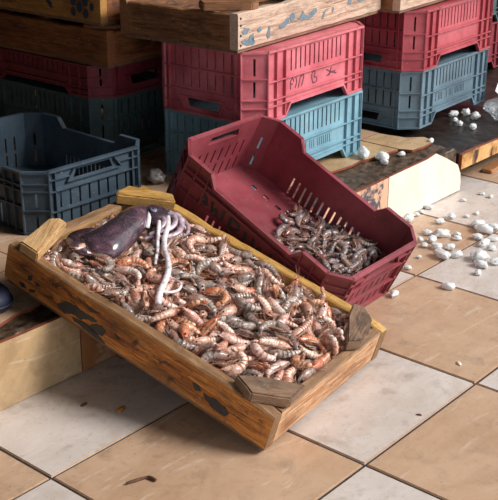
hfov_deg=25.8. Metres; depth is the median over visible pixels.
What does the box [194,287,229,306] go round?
shrimp
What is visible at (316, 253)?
shrimp
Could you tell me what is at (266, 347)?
shrimp
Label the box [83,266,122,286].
shrimp
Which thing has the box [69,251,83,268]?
shrimp
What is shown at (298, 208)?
shrimp
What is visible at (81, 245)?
shrimp
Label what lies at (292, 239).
shrimp
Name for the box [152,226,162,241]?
shrimp
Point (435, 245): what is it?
ice chunk
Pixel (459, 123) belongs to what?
ice chunk
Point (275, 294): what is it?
shrimp
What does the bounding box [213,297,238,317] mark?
shrimp
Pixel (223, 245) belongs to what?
shrimp
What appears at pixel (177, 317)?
shrimp
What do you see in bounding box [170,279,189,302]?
shrimp
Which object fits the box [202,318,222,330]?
shrimp
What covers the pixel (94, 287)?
shrimp
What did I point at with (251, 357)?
shrimp
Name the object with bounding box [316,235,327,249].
shrimp
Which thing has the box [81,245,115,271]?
shrimp
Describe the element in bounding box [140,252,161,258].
shrimp
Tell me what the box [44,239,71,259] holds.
shrimp
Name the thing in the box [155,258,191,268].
shrimp
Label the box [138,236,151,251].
shrimp
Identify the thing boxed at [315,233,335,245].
shrimp
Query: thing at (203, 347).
shrimp
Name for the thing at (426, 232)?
ice chunk
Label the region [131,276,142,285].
shrimp
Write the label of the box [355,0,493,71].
plastic crate
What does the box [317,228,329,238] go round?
shrimp
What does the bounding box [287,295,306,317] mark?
shrimp
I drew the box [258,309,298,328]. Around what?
shrimp
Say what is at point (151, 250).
shrimp
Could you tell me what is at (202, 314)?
shrimp
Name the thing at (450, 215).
ice chunk
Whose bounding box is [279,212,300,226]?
shrimp
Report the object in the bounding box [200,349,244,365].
shrimp
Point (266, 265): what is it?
shrimp
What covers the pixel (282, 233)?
shrimp
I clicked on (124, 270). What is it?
shrimp
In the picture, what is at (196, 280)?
shrimp
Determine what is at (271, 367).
shrimp
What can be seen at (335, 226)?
shrimp
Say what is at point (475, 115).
ice chunk
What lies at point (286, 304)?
shrimp
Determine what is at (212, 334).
shrimp
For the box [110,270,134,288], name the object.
shrimp
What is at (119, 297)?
shrimp
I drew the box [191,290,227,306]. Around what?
shrimp
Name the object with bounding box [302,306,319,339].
shrimp
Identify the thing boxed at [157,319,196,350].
shrimp
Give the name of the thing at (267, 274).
shrimp
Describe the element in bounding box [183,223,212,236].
shrimp
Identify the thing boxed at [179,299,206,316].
shrimp
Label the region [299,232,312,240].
shrimp
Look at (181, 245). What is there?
shrimp
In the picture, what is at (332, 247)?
shrimp
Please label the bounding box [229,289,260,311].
shrimp
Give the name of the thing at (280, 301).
shrimp
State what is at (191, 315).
shrimp
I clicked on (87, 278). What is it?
shrimp
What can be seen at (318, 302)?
shrimp
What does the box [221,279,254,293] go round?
shrimp
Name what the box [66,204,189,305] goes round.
squid
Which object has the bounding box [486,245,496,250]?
ice chunk
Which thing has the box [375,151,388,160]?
ice chunk
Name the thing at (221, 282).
shrimp
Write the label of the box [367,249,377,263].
shrimp
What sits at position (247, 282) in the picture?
shrimp
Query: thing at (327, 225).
shrimp
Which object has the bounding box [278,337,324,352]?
shrimp
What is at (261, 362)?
shrimp
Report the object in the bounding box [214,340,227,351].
shrimp
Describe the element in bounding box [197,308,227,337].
shrimp
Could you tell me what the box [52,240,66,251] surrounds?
shrimp
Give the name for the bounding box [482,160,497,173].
scrap
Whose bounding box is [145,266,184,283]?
shrimp
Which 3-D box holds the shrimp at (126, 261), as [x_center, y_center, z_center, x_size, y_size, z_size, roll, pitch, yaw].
[-0.255,0.033,2.259,0.103,0.035,0.033,-3,22,-9]
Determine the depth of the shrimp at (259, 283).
2.30 m
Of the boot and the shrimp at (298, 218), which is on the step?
the boot
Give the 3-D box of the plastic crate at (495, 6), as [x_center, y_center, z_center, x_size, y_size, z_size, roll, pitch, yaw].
[0.758,-1.004,4.333,0.372,0.189,0.571,17,28,35]
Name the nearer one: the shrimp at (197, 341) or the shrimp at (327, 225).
the shrimp at (197, 341)
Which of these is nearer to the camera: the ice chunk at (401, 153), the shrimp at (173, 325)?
the shrimp at (173, 325)
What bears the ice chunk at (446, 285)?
on the floor
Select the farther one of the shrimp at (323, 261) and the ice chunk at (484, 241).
the ice chunk at (484, 241)
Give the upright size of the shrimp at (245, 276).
0.036 m
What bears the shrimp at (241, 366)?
on the shrimp mass
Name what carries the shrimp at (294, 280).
on the shrimp mass
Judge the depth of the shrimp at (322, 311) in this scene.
2.30 m
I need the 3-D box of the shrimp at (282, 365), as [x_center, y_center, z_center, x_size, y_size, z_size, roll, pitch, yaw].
[0.060,0.226,2.103,0.031,0.019,0.111,18,28,37]
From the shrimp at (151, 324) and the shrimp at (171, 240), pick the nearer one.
the shrimp at (151, 324)
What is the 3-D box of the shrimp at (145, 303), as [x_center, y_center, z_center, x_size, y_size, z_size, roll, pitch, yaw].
[-0.205,0.103,2.148,0.018,0.031,0.111,-3,22,-7]
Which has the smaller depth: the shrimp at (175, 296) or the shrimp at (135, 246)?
the shrimp at (175, 296)
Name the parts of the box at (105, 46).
board, board, board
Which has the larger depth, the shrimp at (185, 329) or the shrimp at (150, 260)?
the shrimp at (150, 260)
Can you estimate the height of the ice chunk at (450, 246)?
0.017 m
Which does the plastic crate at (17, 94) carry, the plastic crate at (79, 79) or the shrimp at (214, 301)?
the plastic crate at (79, 79)
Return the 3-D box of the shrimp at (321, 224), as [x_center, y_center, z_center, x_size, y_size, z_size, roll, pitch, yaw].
[0.177,-0.062,2.724,0.030,0.034,0.086,1,22,1]
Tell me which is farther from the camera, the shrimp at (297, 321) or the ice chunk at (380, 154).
the ice chunk at (380, 154)
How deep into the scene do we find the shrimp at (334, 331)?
2.21 m
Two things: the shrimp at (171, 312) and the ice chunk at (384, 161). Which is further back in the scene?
the ice chunk at (384, 161)
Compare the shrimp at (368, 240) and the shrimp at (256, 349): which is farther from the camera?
the shrimp at (368, 240)
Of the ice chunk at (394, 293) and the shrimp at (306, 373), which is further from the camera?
the ice chunk at (394, 293)
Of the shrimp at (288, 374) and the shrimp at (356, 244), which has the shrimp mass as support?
the shrimp at (288, 374)
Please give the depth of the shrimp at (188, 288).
2.22 m
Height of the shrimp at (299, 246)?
0.031 m
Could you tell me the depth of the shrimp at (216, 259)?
2.35 m
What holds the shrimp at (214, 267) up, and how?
on the shrimp mass
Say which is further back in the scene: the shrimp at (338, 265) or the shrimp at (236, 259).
the shrimp at (338, 265)
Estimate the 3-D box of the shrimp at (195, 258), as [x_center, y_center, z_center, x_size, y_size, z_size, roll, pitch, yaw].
[-0.103,0.041,2.327,0.095,0.069,0.019,3,22,8]
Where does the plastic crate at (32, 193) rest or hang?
on the step
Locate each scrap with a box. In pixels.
[116,406,125,411]
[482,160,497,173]
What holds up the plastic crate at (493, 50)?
on the ledge
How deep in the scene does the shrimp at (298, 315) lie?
2.28 m
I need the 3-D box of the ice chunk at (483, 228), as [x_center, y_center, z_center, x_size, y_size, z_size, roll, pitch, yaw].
[0.662,-0.062,3.067,0.040,0.026,0.064,-19,29,-39]
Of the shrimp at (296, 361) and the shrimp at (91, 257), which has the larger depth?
the shrimp at (91, 257)
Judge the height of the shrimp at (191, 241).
0.039 m
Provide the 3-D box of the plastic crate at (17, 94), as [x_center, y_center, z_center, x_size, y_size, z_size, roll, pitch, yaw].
[-0.521,-0.454,3.413,0.571,0.189,0.372,17,28,36]
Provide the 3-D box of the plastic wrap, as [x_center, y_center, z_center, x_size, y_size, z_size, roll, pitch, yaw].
[-0.256,-0.204,3.002,0.062,0.039,0.058,19,29,38]
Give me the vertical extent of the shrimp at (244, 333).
0.030 m
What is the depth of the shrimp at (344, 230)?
2.70 m
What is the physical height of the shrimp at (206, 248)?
0.024 m
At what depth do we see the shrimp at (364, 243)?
2.67 m
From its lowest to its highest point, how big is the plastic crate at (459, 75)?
0.189 m
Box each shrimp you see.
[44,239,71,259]
[45,249,62,261]
[50,246,65,271]
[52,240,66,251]
[60,258,82,268]
[60,262,91,274]
[67,272,84,281]
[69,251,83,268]
[72,243,85,249]
[74,269,120,289]
[79,256,102,264]
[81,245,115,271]
[82,258,101,278]
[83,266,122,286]
[85,283,106,297]
[89,281,130,297]
[97,210,115,225]
[108,292,157,322]
[109,290,125,304]
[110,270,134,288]
[111,266,141,283]
[114,240,144,259]
[115,256,148,269]
[117,247,132,258]
[123,284,159,296]
[126,278,141,310]
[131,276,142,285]
[132,240,146,257]
[136,267,147,283]
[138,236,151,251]
[138,303,176,315]
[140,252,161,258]
[140,285,149,317]
[141,230,150,240]
[144,242,181,256]
[145,256,160,269]
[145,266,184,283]
[145,308,181,324]
[146,283,180,308]
[146,307,178,328]
[148,295,172,302]
[150,239,161,244]
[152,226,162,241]
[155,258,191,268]
[155,318,168,336]
[157,252,173,262]
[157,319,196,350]
[159,309,199,341]
[160,268,198,277]
[163,276,176,299]
[167,233,192,247]
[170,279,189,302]
[170,315,201,328]
[171,299,203,326]
[172,243,187,267]
[172,290,190,304]
[174,265,223,279]
[174,281,211,296]
[175,273,209,294]
[176,239,190,261]
[178,292,216,316]
[179,233,198,253]
[179,260,195,284]
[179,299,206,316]
[179,323,203,348]
[181,254,214,279]
[181,335,222,345]
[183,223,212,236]
[186,235,216,254]
[186,277,220,283]
[190,230,225,243]
[190,341,219,356]
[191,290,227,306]
[193,254,223,265]
[193,305,238,313]
[194,244,230,255]
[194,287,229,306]
[194,310,207,318]
[195,259,234,283]
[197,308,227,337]
[200,249,215,257]
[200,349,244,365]
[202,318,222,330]
[204,282,238,298]
[204,329,252,344]
[207,287,236,294]
[207,312,244,323]
[208,330,222,348]
[210,271,229,287]
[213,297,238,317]
[214,259,229,279]
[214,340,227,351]
[215,250,233,262]
[215,269,258,285]
[216,321,236,345]
[217,266,240,277]
[217,307,242,316]
[217,347,247,374]
[218,232,229,255]
[219,293,256,303]
[220,256,256,274]
[221,278,233,282]
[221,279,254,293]
[223,339,255,354]
[223,370,236,379]
[225,354,258,362]
[227,243,264,260]
[227,272,269,285]
[228,277,255,287]
[228,321,257,331]
[229,256,241,264]
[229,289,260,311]
[232,328,263,339]
[234,360,273,375]
[239,368,262,376]
[243,259,261,269]
[243,309,261,325]
[244,349,279,361]
[245,343,273,350]
[246,291,269,303]
[246,335,276,360]
[246,367,271,376]
[248,330,280,338]
[248,359,279,371]
[250,292,272,320]
[252,334,292,350]
[253,262,267,298]
[254,260,277,279]
[257,266,272,296]
[258,294,289,318]
[258,305,295,330]
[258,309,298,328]
[258,320,298,338]
[261,267,284,287]
[263,314,304,324]
[264,286,292,320]
[265,346,302,358]
[265,359,290,377]
[268,229,284,245]
[268,262,291,292]
[269,284,279,298]
[272,370,283,379]
[273,331,300,354]
[275,223,290,235]
[275,299,300,310]
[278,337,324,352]
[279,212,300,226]
[279,276,304,303]
[280,236,309,242]
[282,226,300,238]
[282,233,307,242]
[282,366,303,382]
[284,316,312,339]
[285,198,302,217]
[285,241,294,252]
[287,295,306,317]
[288,269,302,307]
[289,332,325,353]
[290,354,318,368]
[292,242,306,249]
[292,277,325,300]
[294,208,306,229]
[294,313,323,325]
[295,367,315,383]
[297,225,316,235]
[298,301,314,318]
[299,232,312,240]
[299,341,325,359]
[300,207,309,224]
[300,287,318,315]
[301,350,331,370]
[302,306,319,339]
[303,243,320,256]
[305,356,313,362]
[306,239,316,249]
[308,231,323,245]
[309,217,332,228]
[310,299,331,317]
[312,319,335,335]
[314,213,325,229]
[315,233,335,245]
[315,252,341,260]
[315,296,329,321]
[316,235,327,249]
[316,315,336,338]
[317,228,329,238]
[319,243,336,252]
[320,256,332,272]
[320,334,338,358]
[321,229,348,238]
[324,327,344,351]
[326,235,353,243]
[326,314,342,353]
[327,238,353,259]
[327,241,338,258]
[327,315,347,327]
[328,224,344,229]
[328,258,349,276]
[330,240,352,245]
[330,307,348,319]
[331,263,344,271]
[333,236,347,257]
[333,267,347,274]
[338,313,349,322]
[339,314,347,350]
[340,228,346,240]
[340,255,352,272]
[345,237,372,242]
[345,253,366,275]
[348,236,361,251]
[350,235,377,246]
[350,248,369,262]
[359,243,369,266]
[366,246,381,256]
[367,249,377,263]
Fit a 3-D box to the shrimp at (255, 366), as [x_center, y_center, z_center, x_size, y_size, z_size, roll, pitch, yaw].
[0.002,0.221,2.079,0.104,0.034,0.023,14,26,31]
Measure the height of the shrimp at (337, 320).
0.058 m
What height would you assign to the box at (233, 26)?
0.123 m
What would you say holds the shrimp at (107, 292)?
on the shrimp mass
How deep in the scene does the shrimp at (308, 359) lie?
2.16 m
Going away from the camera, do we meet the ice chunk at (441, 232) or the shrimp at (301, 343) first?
the shrimp at (301, 343)
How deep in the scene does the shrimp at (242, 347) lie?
2.10 m
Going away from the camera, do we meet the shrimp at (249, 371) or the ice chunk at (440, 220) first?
the shrimp at (249, 371)
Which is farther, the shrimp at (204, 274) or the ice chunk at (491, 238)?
the ice chunk at (491, 238)
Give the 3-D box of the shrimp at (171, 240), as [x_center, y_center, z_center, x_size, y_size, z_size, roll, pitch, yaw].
[-0.171,-0.017,2.384,0.036,0.024,0.106,20,29,39]
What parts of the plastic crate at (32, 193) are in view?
panel, panel, corner post, corner post, panel, panel, panel, corner post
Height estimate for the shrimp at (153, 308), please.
0.033 m
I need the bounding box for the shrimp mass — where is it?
[43,239,336,405]
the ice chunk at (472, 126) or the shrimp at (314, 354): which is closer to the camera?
the shrimp at (314, 354)
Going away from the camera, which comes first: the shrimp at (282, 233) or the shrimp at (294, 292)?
the shrimp at (294, 292)
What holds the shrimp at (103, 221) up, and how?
on the shrimp mass
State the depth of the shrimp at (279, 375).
2.06 m
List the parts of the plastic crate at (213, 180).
corner post, panel, panel, corner post, panel, panel, corner post, panel, corner post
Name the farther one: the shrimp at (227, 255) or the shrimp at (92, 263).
the shrimp at (227, 255)
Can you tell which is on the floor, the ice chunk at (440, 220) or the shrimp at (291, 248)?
the ice chunk at (440, 220)
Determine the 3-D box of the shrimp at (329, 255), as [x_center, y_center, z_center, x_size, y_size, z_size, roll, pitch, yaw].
[0.176,0.018,2.586,0.088,0.030,0.031,0,22,-1]
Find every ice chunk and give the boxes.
[357,146,369,158]
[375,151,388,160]
[380,158,387,164]
[390,290,398,296]
[397,151,405,155]
[404,215,413,221]
[420,242,428,247]
[421,229,432,235]
[424,204,433,209]
[426,234,436,242]
[431,242,441,248]
[433,228,450,237]
[433,248,450,258]
[434,218,444,223]
[440,282,455,289]
[443,243,454,249]
[447,212,454,218]
[448,110,458,116]
[450,250,462,257]
[453,235,461,239]
[456,120,462,125]
[461,108,470,115]
[469,123,476,129]
[470,111,480,119]
[470,249,489,260]
[471,219,484,226]
[472,233,482,239]
[473,259,487,268]
[474,223,492,233]
[474,269,480,274]
[478,238,489,246]
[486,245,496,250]
[487,236,497,240]
[489,223,497,229]
[490,257,497,264]
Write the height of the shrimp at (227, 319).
0.026 m
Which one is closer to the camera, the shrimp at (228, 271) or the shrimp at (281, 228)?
the shrimp at (228, 271)
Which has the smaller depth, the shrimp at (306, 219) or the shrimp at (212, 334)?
the shrimp at (212, 334)
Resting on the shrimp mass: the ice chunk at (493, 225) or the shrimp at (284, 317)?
the shrimp at (284, 317)
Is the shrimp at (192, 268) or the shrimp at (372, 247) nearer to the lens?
the shrimp at (192, 268)
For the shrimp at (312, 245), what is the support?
in the plastic crate at (213, 180)
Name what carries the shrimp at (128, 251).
on the shrimp mass
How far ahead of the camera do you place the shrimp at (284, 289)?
2.35 m
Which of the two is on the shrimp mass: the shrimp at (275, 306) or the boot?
the shrimp at (275, 306)
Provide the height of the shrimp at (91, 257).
0.020 m
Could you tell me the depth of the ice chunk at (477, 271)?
2.78 m
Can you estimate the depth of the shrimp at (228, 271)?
2.31 m
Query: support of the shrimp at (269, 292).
on the shrimp mass
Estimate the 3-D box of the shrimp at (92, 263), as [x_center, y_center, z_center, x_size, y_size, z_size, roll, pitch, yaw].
[-0.322,0.047,2.245,0.045,0.032,0.095,-3,22,-7]
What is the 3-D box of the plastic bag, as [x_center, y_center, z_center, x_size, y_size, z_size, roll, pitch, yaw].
[0.866,-0.492,3.753,0.118,0.059,0.228,5,23,11]
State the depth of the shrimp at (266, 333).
2.17 m
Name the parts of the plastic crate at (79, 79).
panel, corner post, panel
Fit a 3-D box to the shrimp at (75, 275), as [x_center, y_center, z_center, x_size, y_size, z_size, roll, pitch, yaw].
[-0.362,0.061,2.218,0.095,0.050,0.036,14,26,30]
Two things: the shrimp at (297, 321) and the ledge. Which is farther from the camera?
the ledge
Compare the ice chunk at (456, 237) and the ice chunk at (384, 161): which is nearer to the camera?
the ice chunk at (456, 237)
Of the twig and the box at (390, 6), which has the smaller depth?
the twig
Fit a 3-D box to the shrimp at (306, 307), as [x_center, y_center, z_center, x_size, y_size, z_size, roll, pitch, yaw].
[0.118,0.125,2.267,0.029,0.036,0.111,-6,23,-14]
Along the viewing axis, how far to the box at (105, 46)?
3.11 m
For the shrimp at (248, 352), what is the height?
0.033 m
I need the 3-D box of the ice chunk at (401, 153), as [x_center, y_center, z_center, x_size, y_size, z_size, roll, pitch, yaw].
[0.459,-0.290,3.270,0.022,0.015,0.024,13,25,29]
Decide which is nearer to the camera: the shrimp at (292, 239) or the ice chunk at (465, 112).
the shrimp at (292, 239)
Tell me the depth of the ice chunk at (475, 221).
3.11 m
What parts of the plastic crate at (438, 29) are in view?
panel, panel, corner post, panel, panel, corner post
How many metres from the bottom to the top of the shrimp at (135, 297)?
0.046 m
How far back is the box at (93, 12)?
3.04 m
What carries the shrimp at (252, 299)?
on the shrimp mass
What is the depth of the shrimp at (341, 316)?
2.30 m
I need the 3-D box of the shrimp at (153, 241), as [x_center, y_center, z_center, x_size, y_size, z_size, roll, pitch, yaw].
[-0.200,-0.022,2.416,0.031,0.020,0.112,5,23,11]
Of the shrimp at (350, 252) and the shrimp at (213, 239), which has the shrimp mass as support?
the shrimp at (213, 239)
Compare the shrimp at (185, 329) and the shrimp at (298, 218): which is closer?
the shrimp at (185, 329)
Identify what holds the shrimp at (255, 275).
on the shrimp mass
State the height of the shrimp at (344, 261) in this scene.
0.027 m
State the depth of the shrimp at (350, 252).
2.64 m
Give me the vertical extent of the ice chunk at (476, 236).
0.016 m
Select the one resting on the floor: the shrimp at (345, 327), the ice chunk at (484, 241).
the ice chunk at (484, 241)
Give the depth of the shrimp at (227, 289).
2.26 m
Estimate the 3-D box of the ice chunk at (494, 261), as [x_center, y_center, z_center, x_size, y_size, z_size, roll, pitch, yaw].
[0.651,0.029,2.855,0.039,0.016,0.028,-7,23,-17]
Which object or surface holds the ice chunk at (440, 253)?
on the floor
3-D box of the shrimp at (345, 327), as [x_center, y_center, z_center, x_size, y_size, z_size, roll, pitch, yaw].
[0.199,0.172,2.231,0.028,0.051,0.101,6,23,13]
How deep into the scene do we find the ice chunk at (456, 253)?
2.89 m
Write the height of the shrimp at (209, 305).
0.045 m
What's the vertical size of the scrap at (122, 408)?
0.006 m
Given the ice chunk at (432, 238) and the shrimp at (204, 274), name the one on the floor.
the ice chunk at (432, 238)
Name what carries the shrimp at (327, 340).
on the shrimp mass
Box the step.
[0,90,460,410]
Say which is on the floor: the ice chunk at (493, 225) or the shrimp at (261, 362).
the ice chunk at (493, 225)
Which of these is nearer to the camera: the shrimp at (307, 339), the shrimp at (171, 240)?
the shrimp at (307, 339)
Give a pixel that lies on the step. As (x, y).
(40, 349)
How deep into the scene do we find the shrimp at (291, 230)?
2.67 m
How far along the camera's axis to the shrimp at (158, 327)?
2.12 m
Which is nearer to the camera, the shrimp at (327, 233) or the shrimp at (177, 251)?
the shrimp at (177, 251)
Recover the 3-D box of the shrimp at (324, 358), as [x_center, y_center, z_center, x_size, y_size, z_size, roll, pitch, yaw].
[0.140,0.221,2.132,0.027,0.034,0.110,14,26,31]
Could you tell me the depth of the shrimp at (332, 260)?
2.58 m
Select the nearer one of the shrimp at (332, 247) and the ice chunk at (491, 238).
the shrimp at (332, 247)
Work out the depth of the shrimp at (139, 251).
2.33 m
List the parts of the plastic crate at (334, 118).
corner post, panel, panel, corner post, panel, panel, panel, corner post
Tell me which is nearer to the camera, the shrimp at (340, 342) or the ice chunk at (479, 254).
the shrimp at (340, 342)
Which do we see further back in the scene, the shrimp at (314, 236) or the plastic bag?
the plastic bag
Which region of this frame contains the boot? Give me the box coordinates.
[0,282,13,312]
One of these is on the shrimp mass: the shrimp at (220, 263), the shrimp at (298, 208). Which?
the shrimp at (220, 263)
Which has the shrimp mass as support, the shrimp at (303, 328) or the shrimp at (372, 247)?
the shrimp at (303, 328)
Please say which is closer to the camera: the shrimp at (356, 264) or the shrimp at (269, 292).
the shrimp at (269, 292)
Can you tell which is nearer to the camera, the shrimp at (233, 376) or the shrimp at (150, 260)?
the shrimp at (233, 376)
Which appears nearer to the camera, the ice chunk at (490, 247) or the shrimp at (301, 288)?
the shrimp at (301, 288)
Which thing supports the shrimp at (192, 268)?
on the shrimp mass
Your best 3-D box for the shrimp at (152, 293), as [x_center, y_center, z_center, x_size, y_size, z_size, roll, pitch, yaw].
[-0.183,0.095,2.182,0.100,0.052,0.036,9,24,21]
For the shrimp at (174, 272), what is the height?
0.025 m
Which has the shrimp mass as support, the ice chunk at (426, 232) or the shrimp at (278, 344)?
the shrimp at (278, 344)
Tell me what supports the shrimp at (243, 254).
on the shrimp mass
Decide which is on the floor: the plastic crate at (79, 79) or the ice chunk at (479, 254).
the ice chunk at (479, 254)
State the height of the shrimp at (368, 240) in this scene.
0.017 m
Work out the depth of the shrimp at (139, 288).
2.19 m
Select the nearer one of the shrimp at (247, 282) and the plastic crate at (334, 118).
the shrimp at (247, 282)
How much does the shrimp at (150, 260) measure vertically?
0.028 m
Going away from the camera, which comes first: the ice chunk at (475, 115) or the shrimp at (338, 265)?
the shrimp at (338, 265)
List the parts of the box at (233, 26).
board, board, board, board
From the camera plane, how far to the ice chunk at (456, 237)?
3.01 m
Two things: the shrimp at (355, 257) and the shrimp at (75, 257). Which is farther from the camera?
the shrimp at (355, 257)
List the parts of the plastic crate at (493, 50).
panel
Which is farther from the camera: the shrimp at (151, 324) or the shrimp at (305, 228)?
the shrimp at (305, 228)
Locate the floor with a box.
[0,153,497,499]
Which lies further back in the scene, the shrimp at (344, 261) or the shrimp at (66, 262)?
the shrimp at (344, 261)
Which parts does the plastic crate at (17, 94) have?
panel, panel, panel, corner post, panel, panel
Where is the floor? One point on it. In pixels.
(367, 440)
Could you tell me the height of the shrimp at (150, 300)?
0.035 m
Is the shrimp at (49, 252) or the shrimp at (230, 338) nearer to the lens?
the shrimp at (230, 338)
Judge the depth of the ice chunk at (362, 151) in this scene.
3.21 m
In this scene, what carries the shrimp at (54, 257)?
on the shrimp mass
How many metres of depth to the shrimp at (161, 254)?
2.33 m
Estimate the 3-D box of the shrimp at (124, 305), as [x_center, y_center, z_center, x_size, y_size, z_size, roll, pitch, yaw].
[-0.230,0.114,2.140,0.102,0.062,0.029,4,22,8]
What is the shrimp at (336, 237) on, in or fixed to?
in the plastic crate at (213, 180)
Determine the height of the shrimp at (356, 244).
0.038 m
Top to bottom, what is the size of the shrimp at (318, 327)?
0.060 m
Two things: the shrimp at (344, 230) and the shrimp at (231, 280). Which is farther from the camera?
the shrimp at (344, 230)
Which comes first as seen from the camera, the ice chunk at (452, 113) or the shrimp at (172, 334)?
the shrimp at (172, 334)
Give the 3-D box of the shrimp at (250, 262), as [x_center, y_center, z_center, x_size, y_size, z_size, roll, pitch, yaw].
[0.002,0.031,2.394,0.031,0.028,0.109,-5,23,-13]
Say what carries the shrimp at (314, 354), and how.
on the shrimp mass
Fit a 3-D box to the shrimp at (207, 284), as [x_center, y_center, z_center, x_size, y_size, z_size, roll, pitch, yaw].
[-0.068,0.085,2.250,0.109,0.030,0.030,8,23,19]
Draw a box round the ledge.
[148,37,497,169]
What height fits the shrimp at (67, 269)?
0.026 m
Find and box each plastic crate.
[0,47,161,98]
[0,62,164,153]
[0,112,140,234]
[161,20,364,121]
[164,81,362,189]
[166,114,417,306]
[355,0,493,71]
[361,36,488,129]
[371,15,497,67]
[493,0,497,21]
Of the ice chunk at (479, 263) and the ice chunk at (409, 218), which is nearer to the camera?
the ice chunk at (479, 263)
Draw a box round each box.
[0,0,119,25]
[0,9,161,68]
[5,185,386,450]
[119,0,380,53]
[378,0,443,13]
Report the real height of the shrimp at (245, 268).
0.047 m
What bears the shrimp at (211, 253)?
on the shrimp mass
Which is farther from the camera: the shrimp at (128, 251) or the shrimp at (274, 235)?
the shrimp at (274, 235)
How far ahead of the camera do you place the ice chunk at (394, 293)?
2.66 m
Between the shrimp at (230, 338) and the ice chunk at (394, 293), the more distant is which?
the ice chunk at (394, 293)
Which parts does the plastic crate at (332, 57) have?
corner post, panel, panel, corner post, panel, panel, panel, corner post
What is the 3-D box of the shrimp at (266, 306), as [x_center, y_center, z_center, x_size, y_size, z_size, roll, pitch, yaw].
[0.039,0.134,2.236,0.036,0.084,0.081,-14,26,-31]
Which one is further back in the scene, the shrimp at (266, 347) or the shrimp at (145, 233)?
the shrimp at (145, 233)
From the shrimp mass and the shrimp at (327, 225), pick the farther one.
the shrimp at (327, 225)
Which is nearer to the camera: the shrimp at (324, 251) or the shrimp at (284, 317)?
the shrimp at (284, 317)
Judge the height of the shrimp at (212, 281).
0.036 m
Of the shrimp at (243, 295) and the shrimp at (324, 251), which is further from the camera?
the shrimp at (324, 251)
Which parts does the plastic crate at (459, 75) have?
panel, panel, corner post, panel, panel, corner post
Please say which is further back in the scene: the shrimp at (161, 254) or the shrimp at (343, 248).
the shrimp at (343, 248)
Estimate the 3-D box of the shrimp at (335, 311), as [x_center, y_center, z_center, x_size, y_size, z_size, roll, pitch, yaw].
[0.173,0.132,2.327,0.102,0.036,0.023,15,26,32]
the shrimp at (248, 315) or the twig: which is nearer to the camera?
the twig
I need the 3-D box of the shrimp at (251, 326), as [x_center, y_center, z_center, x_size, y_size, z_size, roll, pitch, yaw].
[0.000,0.157,2.186,0.090,0.048,0.042,-10,24,-23]
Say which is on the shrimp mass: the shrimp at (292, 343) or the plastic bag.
the shrimp at (292, 343)
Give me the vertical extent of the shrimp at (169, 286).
0.028 m
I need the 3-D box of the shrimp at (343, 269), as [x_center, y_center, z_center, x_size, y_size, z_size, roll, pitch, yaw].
[0.203,0.067,2.540,0.076,0.057,0.027,-11,25,-26]
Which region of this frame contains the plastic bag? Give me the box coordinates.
[483,96,497,119]
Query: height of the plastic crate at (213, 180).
0.387 m
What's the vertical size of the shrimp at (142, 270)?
0.025 m
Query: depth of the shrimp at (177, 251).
2.35 m
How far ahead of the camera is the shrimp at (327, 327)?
2.25 m
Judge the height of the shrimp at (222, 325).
0.061 m
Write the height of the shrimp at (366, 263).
0.073 m
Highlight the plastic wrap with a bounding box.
[145,168,166,183]
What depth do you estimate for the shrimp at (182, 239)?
2.41 m
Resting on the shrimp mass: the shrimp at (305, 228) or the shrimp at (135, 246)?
the shrimp at (135, 246)
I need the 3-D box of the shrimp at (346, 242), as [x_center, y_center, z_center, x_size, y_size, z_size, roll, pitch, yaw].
[0.241,-0.015,2.673,0.079,0.026,0.037,-5,23,-12]
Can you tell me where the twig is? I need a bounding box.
[126,475,156,483]
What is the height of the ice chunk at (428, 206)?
0.013 m
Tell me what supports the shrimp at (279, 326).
on the shrimp mass
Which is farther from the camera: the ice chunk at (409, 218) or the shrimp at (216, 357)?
the ice chunk at (409, 218)
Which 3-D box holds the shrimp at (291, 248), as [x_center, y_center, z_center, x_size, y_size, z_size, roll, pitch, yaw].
[0.082,-0.001,2.585,0.036,0.028,0.079,14,26,30]
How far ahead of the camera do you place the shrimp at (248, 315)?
2.19 m
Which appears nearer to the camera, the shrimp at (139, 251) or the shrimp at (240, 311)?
the shrimp at (240, 311)
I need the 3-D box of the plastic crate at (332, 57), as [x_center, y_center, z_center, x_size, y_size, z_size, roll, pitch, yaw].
[0.045,-0.534,3.111,0.372,0.189,0.571,16,27,34]
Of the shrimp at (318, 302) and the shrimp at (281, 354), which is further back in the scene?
the shrimp at (318, 302)
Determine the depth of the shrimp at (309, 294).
2.34 m
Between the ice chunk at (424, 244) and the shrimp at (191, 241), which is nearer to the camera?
the shrimp at (191, 241)
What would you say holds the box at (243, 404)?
on the floor
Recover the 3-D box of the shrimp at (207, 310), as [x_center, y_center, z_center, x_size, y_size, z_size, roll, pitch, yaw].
[-0.073,0.122,2.217,0.106,0.032,0.034,1,22,3]

